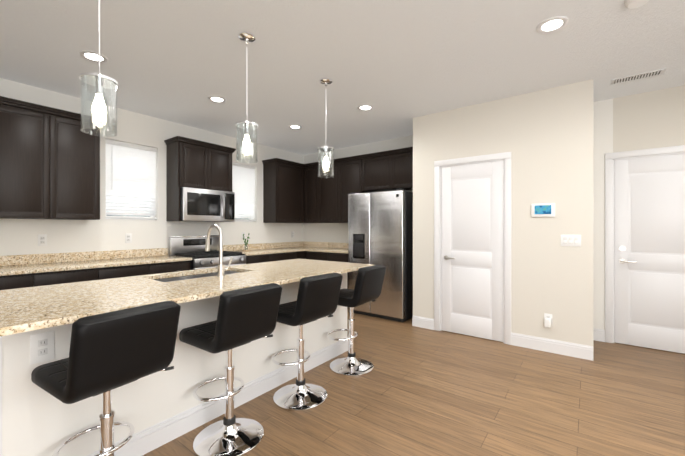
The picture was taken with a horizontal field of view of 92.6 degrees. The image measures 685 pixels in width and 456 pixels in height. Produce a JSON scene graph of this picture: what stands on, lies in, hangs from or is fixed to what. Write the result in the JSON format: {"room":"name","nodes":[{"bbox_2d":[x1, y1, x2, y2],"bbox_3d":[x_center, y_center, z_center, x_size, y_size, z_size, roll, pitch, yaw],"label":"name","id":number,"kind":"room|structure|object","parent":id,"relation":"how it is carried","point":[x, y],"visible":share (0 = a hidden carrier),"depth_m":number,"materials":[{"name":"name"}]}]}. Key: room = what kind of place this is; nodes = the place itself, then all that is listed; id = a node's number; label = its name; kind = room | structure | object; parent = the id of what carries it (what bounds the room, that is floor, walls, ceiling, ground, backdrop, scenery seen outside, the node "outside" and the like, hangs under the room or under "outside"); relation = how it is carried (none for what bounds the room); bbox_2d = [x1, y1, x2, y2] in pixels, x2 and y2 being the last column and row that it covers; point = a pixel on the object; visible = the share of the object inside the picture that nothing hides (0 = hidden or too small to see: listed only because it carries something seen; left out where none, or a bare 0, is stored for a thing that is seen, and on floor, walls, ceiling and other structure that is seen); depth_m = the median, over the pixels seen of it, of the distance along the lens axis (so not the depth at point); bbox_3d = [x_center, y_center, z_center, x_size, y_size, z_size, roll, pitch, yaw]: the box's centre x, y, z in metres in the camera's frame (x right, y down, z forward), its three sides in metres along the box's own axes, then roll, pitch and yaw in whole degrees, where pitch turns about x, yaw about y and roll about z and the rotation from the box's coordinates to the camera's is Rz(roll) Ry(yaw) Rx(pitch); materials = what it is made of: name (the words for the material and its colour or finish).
{"room":"kitchen","nodes":[
{"label":"kitchen","id":0,"kind":"room"},
{"bbox_2d":[0,78,302,255],"bbox_3d":[-3.257,-0.080,3.300,0.150,2.720,8.370,0,0,37],"label":"wall","id":1,"kind":"structure","parent":0,"point":[20,236],"depth_m":4.07,"materials":[{"name":"white paint"}]},
{"bbox_2d":[0,100,59,219],"bbox_3d":[-3.095,-0.611,3.115,0.328,1.041,0.504,0,0,37],"label":"upper cabinet","id":2,"kind":"object","parent":1,"relation":"attached to","point":[49,162],"depth_m":3.07,"materials":[{"name":"brown wood"}]},
{"bbox_2d":[38,234,46,245],"bbox_3d":[-3.097,0.125,3.381,0.009,0.117,0.072,0,0,37],"label":"electrical outlet","id":3,"kind":"object","parent":1,"relation":"attached to","point":[42,239],"visible":1,"depth_m":3.38,"materials":[{"name":"white plastic"}]},
{"bbox_2d":[60,112,103,219],"bbox_3d":[-2.863,-0.611,3.424,0.328,1.041,0.457,0,0,37],"label":"upper cabinet","id":4,"kind":"object","parent":1,"relation":"attached to","point":[79,150],"depth_m":3.36,"materials":[{"name":"brown wood"}]},
{"bbox_2d":[0,248,167,263],"bbox_3d":[-3.477,0.316,2.862,0.020,0.100,3.806,0,0,37],"label":"backsplash","id":5,"kind":"structure","parent":1,"relation":"attached to","point":[50,258],"depth_m":3.60,"materials":[{"name":"beige stone"}]},
{"bbox_2d":[125,233,131,242],"bbox_3d":[-2.622,0.125,4.013,0.009,0.117,0.072,0,0,37],"label":"electrical outlet","id":6,"kind":"object","parent":1,"relation":"attached to","point":[128,237],"visible":1,"depth_m":4.01,"materials":[{"name":"white plastic"}]},
{"bbox_2d":[106,199,153,219],"bbox_3d":[-2.688,-0.578,4.129,0.045,0.943,0.578,0,0,37],"label":"window","id":7,"kind":"structure","parent":1,"relation":"in","point":[129,215],"depth_m":4.12,"materials":[{"name":"white plastic"}]},
{"bbox_2d":[106,139,156,218],"bbox_3d":[-2.628,-0.583,4.084,0.064,0.931,0.568,0,0,37],"label":"window blind","id":8,"kind":"object","parent":1,"relation":"attached to","point":[130,171],"visible":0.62,"depth_m":4.07,"materials":[{"name":"white plastic"}]},
{"bbox_2d":[164,136,235,220],"bbox_3d":[-1.967,-0.628,4.588,0.366,1.075,0.860,0,0,37],"label":"upper cabinet","id":9,"kind":"object","parent":1,"relation":"attached to","point":[193,163],"visible":1,"depth_m":4.36,"materials":[{"name":"brown wood"}]},
{"bbox_2d":[180,187,234,221],"bbox_3d":[-1.929,-0.306,4.559,0.459,0.430,0.754,0,0,37],"label":"microwave","id":10,"kind":"object","parent":9,"relation":"attached to","point":[201,205],"visible":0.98,"depth_m":4.41,"materials":[{"name":"grey metal"}]},
{"bbox_2d":[223,241,302,250],"bbox_3d":[-1.321,0.315,5.734,0.020,0.100,1.840,0,0,37],"label":"backsplash","id":11,"kind":"structure","parent":1,"relation":"attached to","point":[282,245],"depth_m":5.77,"materials":[{"name":"beige stone"}]},
{"bbox_2d":[262,158,303,222],"bbox_3d":[-1.037,-0.629,5.827,0.366,1.075,0.700,0,0,37],"label":"upper cabinet","id":12,"kind":"object","parent":1,"relation":"attached to","point":[283,190],"visible":0.92,"depth_m":5.65,"materials":[{"name":"brown wood"}]},
{"bbox_2d":[0,0,684,154],"bbox_3d":[-0.255,-1.489,1.044,7.660,0.100,8.370,0,0,37],"label":"ceiling","id":13,"kind":"structure","parent":0,"point":[398,65],"depth_m":2.73,"materials":[{"name":"grey paint"}]},
{"bbox_2d":[79,50,107,62],"bbox_3d":[-2.087,-1.435,2.751,0.196,0.008,0.196,0,0,37],"label":"recessed light","id":14,"kind":"object","parent":13,"relation":"in","point":[92,56],"visible":0.92,"depth_m":2.74,"materials":[{"name":"white"}]},
{"bbox_2d":[79,0,117,136],"bbox_3d":[-1.275,-0.969,1.717,0.164,0.939,0.164,0,0,37],"label":"pendant light","id":15,"kind":"object","parent":13,"relation":"hanging from","point":[99,82],"visible":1,"depth_m":1.70,"materials":[{"name":"clear glass"}]},
{"bbox_2d":[208,96,225,102],"bbox_3d":[-1.402,-1.436,3.663,0.196,0.008,0.196,0,0,37],"label":"recessed light","id":16,"kind":"object","parent":13,"relation":"in","point":[217,99],"visible":0.98,"depth_m":3.66,"materials":[{"name":"white"}]},
{"bbox_2d":[235,31,257,162],"bbox_3d":[-0.718,-0.969,2.459,0.164,0.939,0.164,0,0,37],"label":"pendant light","id":17,"kind":"object","parent":13,"relation":"hanging from","point":[246,38],"visible":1,"depth_m":2.44,"materials":[{"name":"clear glass"}]},
{"bbox_2d":[288,125,301,128],"bbox_3d":[-0.674,-1.436,4.667,0.196,0.008,0.196,0,0,37],"label":"recessed light","id":18,"kind":"object","parent":13,"relation":"in","point":[294,126],"visible":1,"depth_m":4.64,"materials":[{"name":"white"}]},
{"bbox_2d":[318,78,333,177],"bbox_3d":[-0.162,-0.969,3.200,0.164,0.939,0.164,0,0,37],"label":"pendant light","id":19,"kind":"object","parent":13,"relation":"hanging from","point":[327,150],"visible":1,"depth_m":3.17,"materials":[{"name":"clear glass"}]},
{"bbox_2d":[357,105,373,110],"bbox_3d":[0.276,-1.436,3.916,0.196,0.008,0.196,0,0,37],"label":"recessed light","id":20,"kind":"object","parent":13,"relation":"in","point":[365,107],"visible":1,"depth_m":3.90,"materials":[{"name":"white"}]},
{"bbox_2d":[536,16,568,33],"bbox_3d":[1.485,-1.435,2.320,0.196,0.008,0.196,0,0,37],"label":"recessed light","id":21,"kind":"object","parent":13,"relation":"in","point":[553,24],"visible":1,"depth_m":2.31,"materials":[{"name":"white"}]},
{"bbox_2d":[624,0,648,8],"bbox_3d":[1.849,-1.422,2.047,0.136,0.034,0.136,0,0,37],"label":"smoke detector","id":22,"kind":"object","parent":13,"relation":"attached to","point":[630,4],"visible":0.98,"depth_m":2.06,"materials":[{"name":"white plastic"}]},
{"bbox_2d":[611,68,665,84],"bbox_3d":[2.797,-1.434,3.111,0.380,0.012,0.140,0,0,37],"label":"ceiling vent","id":23,"kind":"object","parent":13,"relation":"in","point":[638,76],"visible":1,"depth_m":3.09,"materials":[{"name":"white metal"}]},
{"bbox_2d":[143,309,684,455],"bbox_3d":[-0.255,1.331,1.046,7.660,0.100,8.370,0,0,37],"label":"floor","id":24,"kind":"structure","parent":0,"point":[417,391],"depth_m":2.38,"materials":[{"name":"brown wood"}]},
{"bbox_2d":[0,272,43,289],"bbox_3d":[-3.103,0.839,2.879,0.598,0.883,0.571,0,0,37],"label":"base cabinet","id":25,"kind":"object","parent":24,"relation":"on","point":[37,278],"depth_m":2.83,"materials":[{"name":"black wood"}]},
{"bbox_2d":[44,268,107,285],"bbox_3d":[-2.817,0.839,3.259,0.598,0.883,0.571,0,0,37],"label":"base cabinet","id":26,"kind":"object","parent":24,"relation":"on","point":[85,274],"depth_m":3.13,"materials":[{"name":"black wood"}]},
{"bbox_2d":[0,256,191,275],"bbox_3d":[-3.232,0.381,2.678,0.633,0.030,3.806,0,0,37],"label":"countertop","id":27,"kind":"structure","parent":26,"relation":"on","point":[69,265],"depth_m":3.28,"materials":[{"name":"beige stone"}]},
{"bbox_2d":[31,301,180,455],"bbox_3d":[-1.047,0.811,1.498,0.528,0.940,0.485,0,0,37],"label":"stool","id":28,"kind":"object","parent":24,"relation":"on","point":[109,352],"visible":1,"depth_m":1.35,"materials":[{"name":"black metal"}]},
{"bbox_2d":[108,264,155,278],"bbox_3d":[-2.532,0.838,3.640,0.598,0.883,0.571,0,0,37],"label":"base cabinet","id":29,"kind":"object","parent":24,"relation":"on","point":[133,269],"depth_m":3.51,"materials":[{"name":"black wood"}]},
{"bbox_2d":[156,260,190,273],"bbox_3d":[-2.260,0.838,4.001,0.598,0.883,0.523,0,0,37],"label":"base cabinet","id":30,"kind":"object","parent":24,"relation":"on","point":[181,265],"depth_m":3.87,"materials":[{"name":"black wood"}]},
{"bbox_2d":[0,271,351,455],"bbox_3d":[-1.004,0.839,2.634,0.754,0.883,2.550,0,0,37],"label":"kitchen island","id":31,"kind":"object","parent":24,"relation":"on","point":[158,409],"depth_m":1.93,"materials":[{"name":"white"}]},
{"bbox_2d":[30,330,54,364],"bbox_3d":[-1.385,0.551,1.513,0.009,0.135,0.085,0,0,37],"label":"electrical outlet","id":32,"kind":"object","parent":31,"relation":"attached to","point":[42,347],"visible":1,"depth_m":1.51,"materials":[{"name":"white plastic"}]},
{"bbox_2d":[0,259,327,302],"bbox_3d":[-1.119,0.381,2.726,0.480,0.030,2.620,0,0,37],"label":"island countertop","id":33,"kind":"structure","parent":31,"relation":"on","point":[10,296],"depth_m":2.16,"materials":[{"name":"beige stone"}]},
{"bbox_2d":[205,224,232,276],"bbox_3d":[-0.977,0.168,2.564,0.242,0.398,0.112,0,0,37],"label":"faucet","id":34,"kind":"object","parent":33,"relation":"on","point":[221,269],"visible":1,"depth_m":2.49,"materials":[{"name":"silver metal"}]},
{"bbox_2d":[0,261,373,338],"bbox_3d":[-0.699,0.381,2.410,0.570,0.030,2.620,0,0,37],"label":"island countertop","id":35,"kind":"structure","parent":31,"relation":"on","point":[23,315],"depth_m":1.78,"materials":[{"name":"beige stone"}]},
{"bbox_2d":[156,271,239,281],"bbox_3d":[-1.127,0.490,2.632,0.376,0.181,0.756,0,0,37],"label":"sink","id":36,"kind":"object","parent":35,"relation":"in","point":[191,277],"depth_m":2.75,"materials":[{"name":"silver metal"}]},
{"bbox_2d":[169,235,245,269],"bbox_3d":[-1.811,0.687,4.471,0.707,1.155,0.756,0,0,37],"label":"stove","id":37,"kind":"object","parent":24,"relation":"on","point":[193,247],"visible":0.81,"depth_m":4.44,"materials":[{"name":"grey metal"}]},
{"bbox_2d":[179,283,281,455],"bbox_3d":[-0.668,0.811,2.014,0.516,0.940,0.463,0,0,37],"label":"stool","id":38,"kind":"object","parent":24,"relation":"on","point":[247,315],"visible":0.98,"depth_m":1.91,"materials":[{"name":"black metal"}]},
{"bbox_2d":[242,253,270,263],"bbox_3d":[-1.489,0.838,5.028,0.598,0.883,0.508,0,0,37],"label":"base cabinet","id":39,"kind":"object","parent":24,"relation":"on","point":[263,257],"depth_m":4.87,"materials":[{"name":"black wood"}]},
{"bbox_2d":[271,253,298,260],"bbox_3d":[-1.186,0.837,5.432,0.598,0.883,0.599,0,0,37],"label":"base cabinet","id":40,"kind":"object","parent":24,"relation":"on","point":[274,256],"depth_m":5.25,"materials":[{"name":"black wood"}]},
{"bbox_2d":[231,245,314,256],"bbox_3d":[-1.076,0.380,5.550,0.633,0.030,1.840,0,0,37],"label":"countertop","id":41,"kind":"structure","parent":40,"relation":"on","point":[298,248],"depth_m":5.31,"materials":[{"name":"beige stone"}]},
{"bbox_2d":[243,234,249,250],"bbox_3d":[-1.511,0.223,5.134,0.111,0.282,0.110,0,0,37],"label":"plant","id":42,"kind":"object","parent":41,"relation":"on","point":[245,242],"visible":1,"depth_m":5.12,"materials":[{"name":"green plant"}]},
{"bbox_2d":[299,253,305,258],"bbox_3d":[-0.785,0.837,5.966,0.598,0.883,0.829,0,0,37],"label":"base cabinet","id":43,"kind":"object","parent":24,"relation":"on","point":[301,255],"depth_m":5.63,"materials":[{"name":"black wood"}]},
{"bbox_2d":[271,273,342,410],"bbox_3d":[-0.299,0.810,2.503,0.517,0.940,0.461,0,0,37],"label":"stool","id":44,"kind":"object","parent":24,"relation":"on","point":[317,296],"visible":0.98,"depth_m":2.39,"materials":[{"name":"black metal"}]},
{"bbox_2d":[305,242,347,308],"bbox_3d":[-0.073,0.772,5.557,0.959,1.014,0.633,0,0,37],"label":"base cabinet","id":45,"kind":"object","parent":24,"relation":"on","point":[335,251],"visible":0.12,"depth_m":5.41,"materials":[{"name":"black wood"}]},
{"bbox_2d":[327,264,385,375],"bbox_3d":[0.106,0.810,3.043,0.517,0.940,0.466,0,0,37],"label":"stool","id":46,"kind":"object","parent":24,"relation":"on","point":[369,283],"visible":0.94,"depth_m":2.93,"materials":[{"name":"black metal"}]},
{"bbox_2d":[348,189,412,321],"bbox_3d":[0.654,0.374,4.942,0.910,1.810,0.707,0,0,37],"label":"refrigerator","id":47,"kind":"object","parent":24,"relation":"on","point":[380,228],"visible":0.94,"depth_m":4.57,"materials":[{"name":"grey metal"}]},
{"bbox_2d":[303,85,684,329],"bbox_3d":[2.213,-0.080,4.332,7.360,2.720,0.150,0,0,37],"label":"wall","id":48,"kind":"structure","parent":0,"point":[649,120],"depth_m":3.69,"materials":[{"name":"white paint"}]},
{"bbox_2d":[303,167,306,222],"bbox_3d":[-0.721,-0.612,6.233,0.383,1.041,0.328,0,0,37],"label":"upper cabinet","id":49,"kind":"object","parent":48,"relation":"attached to","point":[305,168],"depth_m":6.00,"materials":[{"name":"brown wood"}]},
{"bbox_2d":[307,163,318,222],"bbox_3d":[-0.453,-0.612,6.032,0.380,1.041,0.328,0,0,37],"label":"upper cabinet","id":50,"kind":"object","parent":48,"relation":"attached to","point":[312,168],"depth_m":5.89,"materials":[{"name":"brown wood"}]},
{"bbox_2d":[303,241,326,248],"bbox_3d":[-0.522,0.315,6.270,0.613,0.100,0.022,0,0,37],"label":"backsplash","id":51,"kind":"structure","parent":48,"relation":"attached to","point":[317,244],"depth_m":6.21,"materials":[{"name":"beige stone"}]},
{"bbox_2d":[319,159,342,222],"bbox_3d":[-0.150,-0.612,5.805,0.565,1.041,0.328,0,0,37],"label":"upper cabinet","id":52,"kind":"object","parent":48,"relation":"attached to","point":[325,200],"depth_m":5.63,"materials":[{"name":"brown wood"}]},
{"bbox_2d":[343,155,369,222],"bbox_3d":[0.202,-0.612,5.540,0.508,1.041,0.328,0,0,37],"label":"upper cabinet","id":53,"kind":"object","parent":48,"relation":"attached to","point":[352,168],"depth_m":5.39,"materials":[{"name":"brown wood"}]},
{"bbox_2d":[360,147,412,192],"bbox_3d":[0.823,-0.878,5.053,1.070,0.575,0.366,0,0,37],"label":"upper cabinet","id":54,"kind":"object","parent":48,"relation":"attached to","point":[389,170],"visible":0.67,"depth_m":4.97,"materials":[{"name":"brown wood"}]},
{"bbox_2d":[605,145,684,342],"bbox_3d":[3.399,0.223,3.393,1.065,2.115,0.108,0,0,37],"label":"door frame","id":55,"kind":"structure","parent":48,"relation":"attached to","point":[610,158],"depth_m":3.64,"materials":[{"name":"white wood"}]},
{"bbox_2d":[614,154,684,353],"bbox_3d":[3.376,0.260,3.362,0.897,2.025,0.096,0,0,37],"label":"door","id":56,"kind":"structure","parent":48,"relation":"in","point":[649,252],"depth_m":3.46,"materials":[{"name":"white wood"}]},
{"bbox_2d":[413,79,592,345],"bbox_3d":[1.892,-0.080,4.021,1.880,2.720,0.728,0,0,37],"label":"wall","id":57,"kind":"structure","parent":0,"point":[544,137],"depth_m":3.46,"materials":[{"name":"white paint"}]},
{"bbox_2d":[441,161,502,341],"bbox_3d":[1.508,0.259,3.852,0.712,2.025,0.096,0,0,37],"label":"door","id":58,"kind":"structure","parent":57,"relation":"in","point":[471,249],"depth_m":3.85,"materials":[{"name":"white wood"}]},
{"bbox_2d":[434,152,510,344],"bbox_3d":[1.528,0.222,3.885,0.870,2.115,0.108,0,0,37],"label":"door frame","id":59,"kind":"structure","parent":57,"relation":"attached to","point":[505,157],"depth_m":3.67,"materials":[{"name":"white wood"}]},
{"bbox_2d":[412,315,604,360],"bbox_3d":[1.933,1.212,3.984,1.990,0.135,0.744,0,0,37],"label":"baseboard","id":60,"kind":"structure","parent":57,"relation":"attached to","point":[581,351],"depth_m":3.43,"materials":[{"name":"white wood"}]},
{"bbox_2d":[531,203,554,216],"bbox_3d":[2.086,-0.186,3.408,0.210,0.140,0.019,0,0,37],"label":"panel","id":61,"kind":"object","parent":57,"relation":"attached to","point":[543,210],"visible":1,"depth_m":3.40,"materials":[{"name":"white plastic"}]},
{"bbox_2d":[544,313,551,327],"bbox_3d":[2.114,0.953,3.368,0.072,0.134,0.050,0,0,37],"label":"electrical outlet","id":62,"kind":"object","parent":57,"relation":"attached to","point":[547,320],"visible":0.98,"depth_m":3.35,"materials":[{"name":"white plastic"}]},
{"bbox_2d":[561,235,580,246],"bbox_3d":[2.278,0.125,3.269,0.166,0.116,0.010,0,0,37],"label":"switch plate","id":63,"kind":"object","parent":57,"relation":"attached to","point":[570,240],"visible":1,"depth_m":3.27,"materials":[{"name":"white plastic"}]},
{"label":"outside","id":64,"kind":"structure","parent":0,"visible":0},
{"bbox_2d":[107,198,249,218],"bbox_3d":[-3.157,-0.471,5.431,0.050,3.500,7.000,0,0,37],"label":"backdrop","id":65,"kind":"structure","parent":64,"point":[146,206],"depth_m":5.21,"materials":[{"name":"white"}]},
{"bbox_3d":[-1.727,-0.578,5.408,0.045,0.943,0.578,0,0,37],"label":"window","id":66,"kind":"structure","parent":0,"visible":0},
{"bbox_2d":[232,162,255,220],"bbox_3d":[-1.668,-0.584,5.363,0.064,0.931,0.568,0,0,37],"label":"window blind","id":67,"kind":"object","parent":66,"relation":"attached to","point":[243,182],"visible":0.58,"depth_m":5.41,"materials":[{"name":"white plastic"}]}
]}

